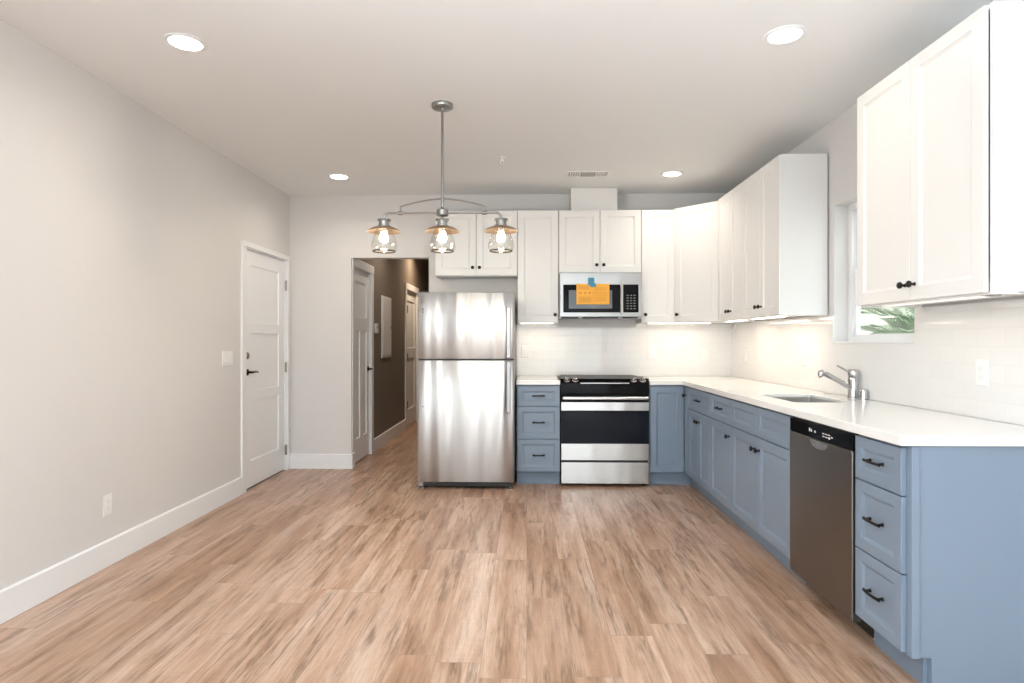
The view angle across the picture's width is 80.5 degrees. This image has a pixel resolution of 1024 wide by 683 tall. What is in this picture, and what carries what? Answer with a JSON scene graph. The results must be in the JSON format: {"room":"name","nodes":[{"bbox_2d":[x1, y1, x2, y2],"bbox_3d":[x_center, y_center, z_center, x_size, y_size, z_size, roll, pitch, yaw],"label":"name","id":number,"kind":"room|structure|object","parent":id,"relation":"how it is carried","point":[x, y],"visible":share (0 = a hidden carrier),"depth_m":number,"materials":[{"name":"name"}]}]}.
{"room":"kitchen","nodes":[
{"label":"kitchen","id":0,"kind":"room"},
{"bbox_2d":[0,19,288,589],"bbox_3d":[-2.361,-0.093,1.468,0.120,2.683,9.220,0,0,1],"label":"wall","id":1,"kind":"structure","parent":0,"point":[122,231],"depth_m":3.33,"materials":[{"name":"white paint"}]},
{"bbox_2d":[103,493,111,516],"bbox_3d":[-2.251,0.909,3.370,0.009,0.116,0.070,0,0,1],"label":"wall outlet","id":2,"kind":"object","parent":1,"relation":"attached to","point":[107,499],"visible":1,"depth_m":3.36,"materials":[{"name":"white plastic"}]},
{"bbox_2d":[106,498,110,511],"bbox_3d":[-2.248,0.909,3.370,0.003,0.068,0.033,0,0,1],"label":"receptacle","id":3,"kind":"object","parent":2,"relation":"attached to","point":[108,500],"depth_m":3.37,"materials":[{"name":"grey plastic"}]},
{"bbox_2d":[0,477,241,624],"bbox_3d":[-2.307,1.176,0.898,0.016,0.145,8.084,0,0,1],"label":"baseboard","id":4,"kind":"structure","parent":1,"relation":"attached to","point":[19,597],"depth_m":3.31,"materials":[{"name":"white paint"}]},
{"bbox_2d":[222,351,232,365],"bbox_3d":[-2.217,0.132,4.720,0.010,0.116,0.162,0,0,1],"label":"light switch","id":5,"kind":"object","parent":1,"relation":"attached to","point":[227,356],"visible":1,"depth_m":4.71,"materials":[{"name":"white plastic"}]},
{"bbox_2d":[241,240,289,493],"bbox_3d":[-2.244,0.209,5.434,0.122,2.080,0.985,0,0,1],"label":"door frame","id":6,"kind":"structure","parent":1,"relation":"attached to","point":[253,247],"depth_m":5.02,"materials":[{"name":"white paint"}]},
{"bbox_2d":[247,250,286,488],"bbox_3d":[-2.208,0.236,5.450,0.098,2.019,0.857,0,0,1],"label":"door","id":7,"kind":"structure","parent":1,"relation":"in","point":[265,274],"depth_m":5.44,"materials":[{"name":"white paint"}]},
{"bbox_2d":[359,259,427,437],"bbox_3d":[-1.593,-0.093,8.349,0.120,2.683,4.585,0,0,1],"label":"wall","id":8,"kind":"structure","parent":0,"point":[390,275],"depth_m":7.88,"materials":[{"name":"brown paint"}]},
{"bbox_2d":[352,452,354,467],"bbox_3d":[-1.569,1.176,5.985,0.016,0.145,0.090,0,0,1],"label":"baseboard","id":9,"kind":"object","parent":8,"relation":"attached to","point":[354,452],"visible":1,"depth_m":5.99,"materials":[{"name":"white paint"}]},
{"bbox_2d":[352,258,373,453],"bbox_3d":[-1.619,0.204,6.386,0.122,2.090,0.830,0,0,1],"label":"door frame","id":10,"kind":"structure","parent":8,"relation":"attached to","point":[357,264],"depth_m":6.70,"materials":[{"name":"white paint"}]},
{"bbox_2d":[355,269,372,462],"bbox_3d":[-1.581,0.249,6.378,0.098,1.976,0.634,0,0,1],"label":"door","id":11,"kind":"structure","parent":8,"relation":"in","point":[362,368],"depth_m":6.43,"materials":[{"name":"white paint"}]},
{"bbox_2d":[374,323,377,332],"bbox_3d":[-1.555,-0.151,6.940,0.024,0.110,0.120,0,0,1],"label":"thermostat","id":12,"kind":"object","parent":8,"relation":"attached to","point":[375,324],"visible":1,"depth_m":6.88,"materials":[{"name":"white plastic"}]},
{"bbox_2d":[381,295,391,357],"bbox_3d":[-1.543,-0.176,7.460,0.022,0.750,0.500,0,0,1],"label":"breaker panel","id":13,"kind":"object","parent":8,"relation":"attached to","point":[386,327],"visible":1,"depth_m":7.38,"materials":[{"name":"white metal"}]},
{"bbox_2d":[374,419,405,451],"bbox_3d":[-1.540,1.176,7.705,0.016,0.145,1.800,0,0,1],"label":"baseboard","id":14,"kind":"structure","parent":8,"relation":"attached to","point":[382,439],"depth_m":7.58,"materials":[{"name":"white paint"}]},
{"bbox_2d":[407,291,415,425],"bbox_3d":[-1.536,0.250,9.120,0.052,1.974,0.810,0,0,1],"label":"door","id":15,"kind":"structure","parent":8,"relation":"in","point":[411,298],"depth_m":9.21,"materials":[{"name":"white paint"}]},
{"bbox_2d":[405,282,418,428],"bbox_3d":[-1.553,0.204,9.120,0.122,2.090,1.020,0,0,1],"label":"door frame","id":16,"kind":"structure","parent":8,"relation":"attached to","point":[410,288],"depth_m":9.00,"materials":[{"name":"white paint"}]},
{"bbox_2d":[428,260,428,290],"bbox_3d":[-1.081,-0.093,10.679,1.030,2.683,0.100,0,0,1],"label":"wall","id":17,"kind":"structure","parent":0,"point":[428,260],"depth_m":10.64,"materials":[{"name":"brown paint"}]},
{"bbox_2d":[0,421,918,682],"bbox_3d":[-0.087,1.289,3.653,4.622,0.080,13.900,0,0,1],"label":"floor","id":18,"kind":"structure","parent":0,"point":[364,573],"depth_m":2.96,"materials":[{"name":"brown wood"}]},
{"bbox_2d":[418,291,515,488],"bbox_3d":[-0.381,0.411,5.446,0.820,1.676,0.820,0,0,1],"label":"refrigerator","id":19,"kind":"object","parent":18,"relation":"on","point":[467,340],"visible":1,"depth_m":5.09,"materials":[{"name":"grey metal"}]},
{"bbox_2d":[517,385,559,483],"bbox_3d":[0.236,0.811,5.527,0.371,0.873,0.652,0,0,1],"label":"base cabinet","id":20,"kind":"object","parent":18,"relation":"on","point":[538,406],"visible":0.98,"depth_m":5.24,"materials":[{"name":"blue paint"}]},
{"bbox_2d":[516,376,559,384],"bbox_3d":[0.235,0.354,5.547,0.376,0.038,0.678,0,0,1],"label":"countertop","id":21,"kind":"structure","parent":20,"relation":"on","point":[521,380],"depth_m":5.21,"materials":[{"name":"white stone"}]},
{"bbox_2d":[557,375,648,485],"bbox_3d":[0.806,0.778,5.507,0.784,0.941,0.726,0,0,1],"label":"range","id":22,"kind":"object","parent":18,"relation":"on","point":[604,419],"visible":1,"depth_m":5.20,"materials":[{"name":"silver metal"}]},
{"bbox_2d":[557,375,648,379],"bbox_3d":[0.808,0.328,5.559,0.784,0.012,0.620,0,0,1],"label":"cooktop","id":23,"kind":"object","parent":22,"relation":"in","point":[562,377],"depth_m":5.43,"materials":[{"name":"grey glass"}]},
{"bbox_2d":[648,385,696,488],"bbox_3d":[1.640,0.811,5.450,0.896,0.873,0.733,0,0,1],"label":"base cabinet","id":24,"kind":"object","parent":18,"relation":"on","point":[668,404],"visible":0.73,"depth_m":5.21,"materials":[{"name":"blue paint"}]},
{"bbox_2d":[688,387,720,509],"bbox_3d":[1.758,0.811,4.774,0.638,0.873,0.609,0,0,1],"label":"base cabinet","id":25,"kind":"object","parent":18,"relation":"on","point":[699,417],"visible":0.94,"depth_m":4.75,"materials":[{"name":"blue paint"}]},
{"bbox_2d":[710,394,742,528],"bbox_3d":[1.746,0.811,4.240,0.638,0.873,0.456,0,0,1],"label":"base cabinet","id":26,"kind":"object","parent":18,"relation":"on","point":[720,406],"visible":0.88,"depth_m":4.24,"materials":[{"name":"blue paint"}]},
{"bbox_2d":[731,400,807,584],"bbox_3d":[1.729,0.811,3.555,0.638,0.873,0.913,0,0,1],"label":"base cabinet","id":27,"kind":"object","parent":18,"relation":"on","point":[760,436],"visible":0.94,"depth_m":3.50,"materials":[{"name":"blue paint"}]},
{"bbox_2d":[790,416,873,638],"bbox_3d":[1.713,0.812,2.795,0.602,0.872,0.598,0,0,1],"label":"dishwasher","id":28,"kind":"object","parent":18,"relation":"on","point":[822,457],"visible":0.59,"depth_m":2.73,"materials":[{"name":"silver metal"}]},
{"bbox_2d":[855,435,1023,682],"bbox_3d":[1.705,0.811,2.322,0.650,0.873,0.342,0,0,1],"label":"base cabinet","id":29,"kind":"object","parent":18,"relation":"on","point":[939,530],"visible":0.94,"depth_m":2.16,"materials":[{"name":"blue paint"}]},
{"bbox_2d":[641,376,1023,446],"bbox_3d":[1.613,0.354,4.000,0.919,0.038,3.703,0,0,1],"label":"countertop","id":30,"kind":"structure","parent":29,"relation":"on","point":[901,425],"depth_m":2.77,"materials":[{"name":"white stone"}]},
{"bbox_2d":[773,397,839,402],"bbox_3d":[1.725,0.462,3.584,0.365,0.223,0.560,0,0,1],"label":"sink","id":31,"kind":"object","parent":30,"relation":"in","point":[792,399],"visible":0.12,"depth_m":3.84,"materials":[{"name":"silver metal"}]},
{"bbox_2d":[818,365,858,398],"bbox_3d":[1.937,0.236,3.589,0.242,0.197,0.068,0,0,1],"label":"faucet","id":32,"kind":"object","parent":30,"relation":"on","point":[852,385],"visible":0.98,"depth_m":3.57,"materials":[{"name":"silver metal"}]},
{"bbox_2d":[858,389,868,399],"bbox_3d":[2.025,0.304,3.487,0.052,0.062,0.052,0,0,1],"label":"air gap","id":33,"kind":"object","parent":30,"relation":"on","point":[863,393],"visible":1,"depth_m":3.47,"materials":[{"name":"silver metal"}]},
{"bbox_2d":[0,0,998,259],"bbox_3d":[-0.087,-1.484,3.653,4.622,0.100,13.900,0,0,1],"label":"ceiling","id":34,"kind":"structure","parent":0,"point":[296,94],"depth_m":3.30,"materials":[{"name":"white paint"}]},
{"bbox_2d":[163,33,206,52],"bbox_3d":[-1.566,-1.430,2.902,0.188,0.007,0.188,0,0,1],"label":"recessed light","id":35,"kind":"object","parent":34,"relation":"in","point":[179,41],"visible":1,"depth_m":2.89,"materials":[{"name":"white paint"}]},
{"bbox_2d":[328,174,349,179],"bbox_3d":[-1.504,-1.430,5.259,0.188,0.007,0.188,0,0,1],"label":"recessed light","id":36,"kind":"object","parent":34,"relation":"in","point":[332,176],"visible":1,"depth_m":5.24,"materials":[{"name":"white paint"}]},
{"bbox_2d":[366,100,517,253],"bbox_3d":[-0.421,-0.988,3.661,0.919,0.892,0.209,0,0,1],"label":"pendant light","id":37,"kind":"object","parent":34,"relation":"hanging from","point":[442,228],"visible":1,"depth_m":3.65,"materials":[{"name":"silver metal"}]},
{"bbox_2d":[497,156,506,164],"bbox_3d":[-0.078,-1.407,4.723,0.072,0.052,0.072,0,0,1],"label":"sprinkler","id":38,"kind":"object","parent":34,"relation":"attached to","point":[501,158],"visible":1,"depth_m":4.71,"materials":[{"name":"white plastic"}]},
{"bbox_2d":[566,171,610,176],"bbox_3d":[0.649,-1.429,5.166,0.370,0.010,0.170,0,0,1],"label":"ceiling vent","id":39,"kind":"object","parent":34,"relation":"in","point":[569,173],"visible":1,"depth_m":5.16,"materials":[{"name":"white plastic"}]},
{"bbox_2d":[661,171,682,176],"bbox_3d":[1.368,-1.430,5.174,0.188,0.007,0.188,0,0,1],"label":"recessed light","id":40,"kind":"object","parent":34,"relation":"in","point":[668,173],"visible":1,"depth_m":5.17,"materials":[{"name":"white paint"}]},
{"bbox_2d":[763,25,806,45],"bbox_3d":[1.277,-1.430,2.831,0.188,0.007,0.188,0,0,1],"label":"recessed light","id":41,"kind":"object","parent":34,"relation":"in","point":[787,34],"visible":1,"depth_m":2.83,"materials":[{"name":"white paint"}]},
{"bbox_2d":[289,193,731,469],"bbox_3d":[-0.031,-0.093,5.963,4.322,2.683,0.120,0,0,1],"label":"wall","id":42,"kind":"structure","parent":0,"point":[326,232],"depth_m":5.94,"materials":[{"name":"white paint"}]},
{"bbox_2d":[290,454,352,468],"bbox_3d":[-1.877,1.176,5.939,0.630,0.145,0.016,0,0,1],"label":"baseboard","id":43,"kind":"structure","parent":42,"relation":"attached to","point":[297,461],"depth_m":5.93,"materials":[{"name":"white paint"}]},
{"bbox_2d":[435,211,517,278],"bbox_3d":[-0.328,-0.910,5.735,0.761,0.606,0.347,0,0,1],"label":"upper cabinet","id":44,"kind":"object","parent":42,"relation":"attached to","point":[471,257],"visible":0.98,"depth_m":5.60,"materials":[{"name":"white paint"}]},
{"bbox_2d":[518,210,557,323],"bbox_3d":[0.244,-0.692,5.721,0.376,1.042,0.347,0,0,1],"label":"upper cabinet","id":45,"kind":"object","parent":42,"relation":"attached to","point":[537,229],"visible":0.99,"depth_m":5.59,"materials":[{"name":"white paint"}]},
{"bbox_2d":[521,323,552,323],"bbox_3d":[0.232,-0.175,5.649,0.318,0.016,0.045,0,0,1],"label":"light","id":46,"kind":"object","parent":45,"relation":"attached to","point":[521,323],"visible":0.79,"depth_m":5.63,"materials":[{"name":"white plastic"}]},
{"bbox_2d":[558,210,640,274],"bbox_3d":[0.813,-0.921,5.707,0.757,0.585,0.347,0,0,1],"label":"upper cabinet","id":47,"kind":"object","parent":42,"relation":"attached to","point":[589,241],"visible":0.98,"depth_m":5.57,"materials":[{"name":"white paint"}]},
{"bbox_2d":[569,188,616,209],"bbox_3d":[0.769,-1.324,5.763,0.432,0.219,0.239,0,0,1],"label":"duct cover","id":48,"kind":"object","parent":47,"relation":"on","point":[579,198],"visible":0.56,"depth_m":5.64,"materials":[{"name":"white paint"}]},
{"bbox_2d":[558,273,641,319],"bbox_3d":[0.809,-0.416,5.646,0.748,0.417,0.429,0,0,1],"label":"microwave","id":49,"kind":"object","parent":47,"relation":"attached to","point":[625,289],"visible":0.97,"depth_m":5.48,"materials":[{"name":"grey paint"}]},
{"bbox_2d":[588,278,595,286],"bbox_3d":[0.725,-0.535,5.471,0.071,0.084,0.002,0,0,1],"label":"tape","id":50,"kind":"object","parent":49,"relation":"attached to","point":[591,283],"visible":1,"depth_m":5.47,"materials":[{"name":"blue"}]},
{"bbox_2d":[576,284,608,303],"bbox_3d":[0.732,-0.429,5.473,0.298,0.186,0.002,0,0,1],"label":"paper sheet","id":51,"kind":"object","parent":49,"relation":"attached to","point":[585,294],"visible":1,"depth_m":5.47,"materials":[{"name":"orange paper"}]},
{"bbox_2d":[516,324,730,375],"bbox_3d":[1.081,0.082,5.871,2.076,0.504,0.009,0,0,1],"label":"backsplash","id":52,"kind":"structure","parent":42,"relation":"attached to","point":[554,350],"depth_m":5.87,"materials":[{"name":"white tile"}]},
{"bbox_2d":[522,346,528,357],"bbox_3d":[0.128,0.099,5.885,0.070,0.116,0.009,0,0,1],"label":"wall outlet","id":53,"kind":"object","parent":52,"relation":"attached to","point":[525,349],"visible":1,"depth_m":5.88,"materials":[{"name":"white plastic"}]},
{"bbox_2d":[649,346,655,357],"bbox_3d":[1.358,0.104,5.855,0.070,0.116,0.009,0,0,1],"label":"wall outlet","id":54,"kind":"object","parent":52,"relation":"attached to","point":[652,349],"visible":1,"depth_m":5.85,"materials":[{"name":"white plastic"}]},
{"bbox_2d":[701,349,707,360],"bbox_3d":[1.857,0.134,5.843,0.070,0.116,0.010,0,0,1],"label":"light switch","id":55,"kind":"object","parent":52,"relation":"attached to","point":[704,352],"visible":1,"depth_m":5.84,"materials":[{"name":"white plastic"}]},
{"bbox_2d":[635,210,674,323],"bbox_3d":[1.346,-0.692,5.694,0.304,1.042,0.347,0,0,1],"label":"upper cabinet","id":56,"kind":"object","parent":42,"relation":"attached to","point":[657,226],"visible":0.97,"depth_m":5.56,"materials":[{"name":"white paint"}]},
{"bbox_2d":[674,201,741,322],"bbox_3d":[1.797,-0.699,5.546,0.625,1.049,0.602,0,0,1],"label":"upper cabinet","id":57,"kind":"object","parent":42,"relation":"attached to","point":[696,226],"visible":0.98,"depth_m":5.40,"materials":[{"name":"white paint"}]},
{"bbox_2d":[648,323,708,323],"bbox_3d":[1.552,-0.175,5.617,0.578,0.016,0.045,0,0,1],"label":"light","id":58,"kind":"object","parent":57,"relation":"attached to","point":[648,323],"visible":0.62,"depth_m":5.62,"materials":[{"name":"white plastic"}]},
{"bbox_2d":[732,0,1023,425],"bbox_3d":[2.094,-0.093,1.359,0.150,2.683,9.220,0,0,1],"label":"wall","id":59,"kind":"structure","parent":0,"point":[837,139],"depth_m":3.90,"materials":[{"name":"white paint"}]},
{"bbox_2d":[718,182,763,321],"bbox_3d":[1.921,-0.702,4.945,0.347,1.062,0.599,0,0,1],"label":"upper cabinet","id":60,"kind":"object","parent":59,"relation":"attached to","point":[730,206],"visible":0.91,"depth_m":4.93,"materials":[{"name":"white paint"}]},
{"bbox_2d":[743,154,827,318],"bbox_3d":[1.906,-0.702,4.309,0.347,1.062,0.667,0,0,1],"label":"upper cabinet","id":61,"kind":"object","parent":59,"relation":"attached to","point":[785,202],"visible":1,"depth_m":3.98,"materials":[{"name":"white paint"}]},
{"bbox_2d":[755,316,786,318],"bbox_3d":[1.833,-0.175,4.317,0.045,0.016,0.548,0,0,1],"label":"light","id":62,"kind":"object","parent":61,"relation":"attached to","point":[775,316],"visible":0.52,"depth_m":4.23,"materials":[{"name":"white plastic"}]},
{"bbox_2d":[834,341,913,343],"bbox_3d":[2.114,0.004,3.495,0.094,0.013,0.820,0,0,1],"label":"window sill","id":63,"kind":"structure","parent":59,"relation":"attached to","point":[894,342],"depth_m":3.40,"materials":[{"name":"white paint"}]},
{"bbox_2d":[731,299,1023,424],"bbox_3d":[2.075,0.082,3.846,0.009,0.504,3.991,0,0,1],"label":"backsplash","id":64,"kind":"structure","parent":59,"relation":"attached to","point":[937,372],"depth_m":3.04,"materials":[{"name":"white tile"}]},
{"bbox_2d":[745,348,747,360],"bbox_3d":[2.104,0.119,5.441,0.010,0.116,0.070,0,0,1],"label":"light switch","id":65,"kind":"object","parent":64,"relation":"attached to","point":[746,349],"visible":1,"depth_m":5.42,"materials":[{"name":"white plastic"}]},
{"bbox_2d":[976,359,988,385],"bbox_3d":[2.036,0.134,2.621,0.009,0.116,0.070,0,0,1],"label":"wall outlet","id":66,"kind":"object","parent":64,"relation":"attached to","point":[982,365],"visible":1,"depth_m":2.61,"materials":[{"name":"white plastic"}]},
{"bbox_2d":[978,364,983,379],"bbox_3d":[2.033,0.134,2.621,0.003,0.068,0.033,0,0,1],"label":"receptacle","id":67,"kind":"object","parent":66,"relation":"attached to","point":[980,366],"depth_m":2.62,"materials":[{"name":"grey plastic"}]},
{"bbox_2d":[848,202,913,340],"bbox_3d":[2.188,-0.439,3.493,0.055,0.875,0.820,0,0,1],"label":"window","id":68,"kind":"structure","parent":59,"relation":"in","point":[854,334],"depth_m":3.86,"materials":[{"name":"white paint"}]},
{"bbox_2d":[857,0,1023,306],"bbox_3d":[1.864,-0.699,2.607,0.347,1.055,0.867,0,0,1],"label":"upper cabinet","id":69,"kind":"object","parent":59,"relation":"attached to","point":[940,138],"visible":1,"depth_m":2.42,"materials":[{"name":"white paint"}]},
{"bbox_2d":[880,291,1023,306],"bbox_3d":[1.818,-0.175,2.542,0.101,0.016,0.757,0,0,1],"label":"light","id":70,"kind":"object","parent":69,"relation":"attached to","point":[993,295],"visible":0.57,"depth_m":2.47,"materials":[{"name":"white plastic"}]},
{"bbox_2d":[882,296,985,306],"bbox_3d":[1.791,-0.170,2.597,0.039,0.005,0.632,0,0,1],"label":"diffuser","id":71,"kind":"object","parent":70,"relation":"attached to","point":[974,297],"depth_m":2.53,"materials":[{"name":"white plastic"}]},
{"label":"outside","id":72,"kind":"structure","parent":0,"visible":0},
{"bbox_3d":[5.737,1.449,5.862,6.815,0.200,16.000,0,0,1],"label":"ground","id":73,"kind":"structure","parent":72,"visible":0},
{"bbox_2d":[860,307,912,333],"bbox_3d":[6.856,-0.801,6.335,0.200,4.300,15.000,0,0,1],"label":"wall","id":74,"kind":"structure","parent":73,"relation":"on","point":[866,319],"depth_m":11.58,"materials":[{"name":"beige paint"}]},
{"bbox_2d":[860,306,915,333],"bbox_3d":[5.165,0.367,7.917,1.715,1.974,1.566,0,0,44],"label":"palm plant","id":75,"kind":"object","parent":73,"relation":"on","point":[892,323],"visible":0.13,"depth_m":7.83,"materials":[{"name":"green plant"}]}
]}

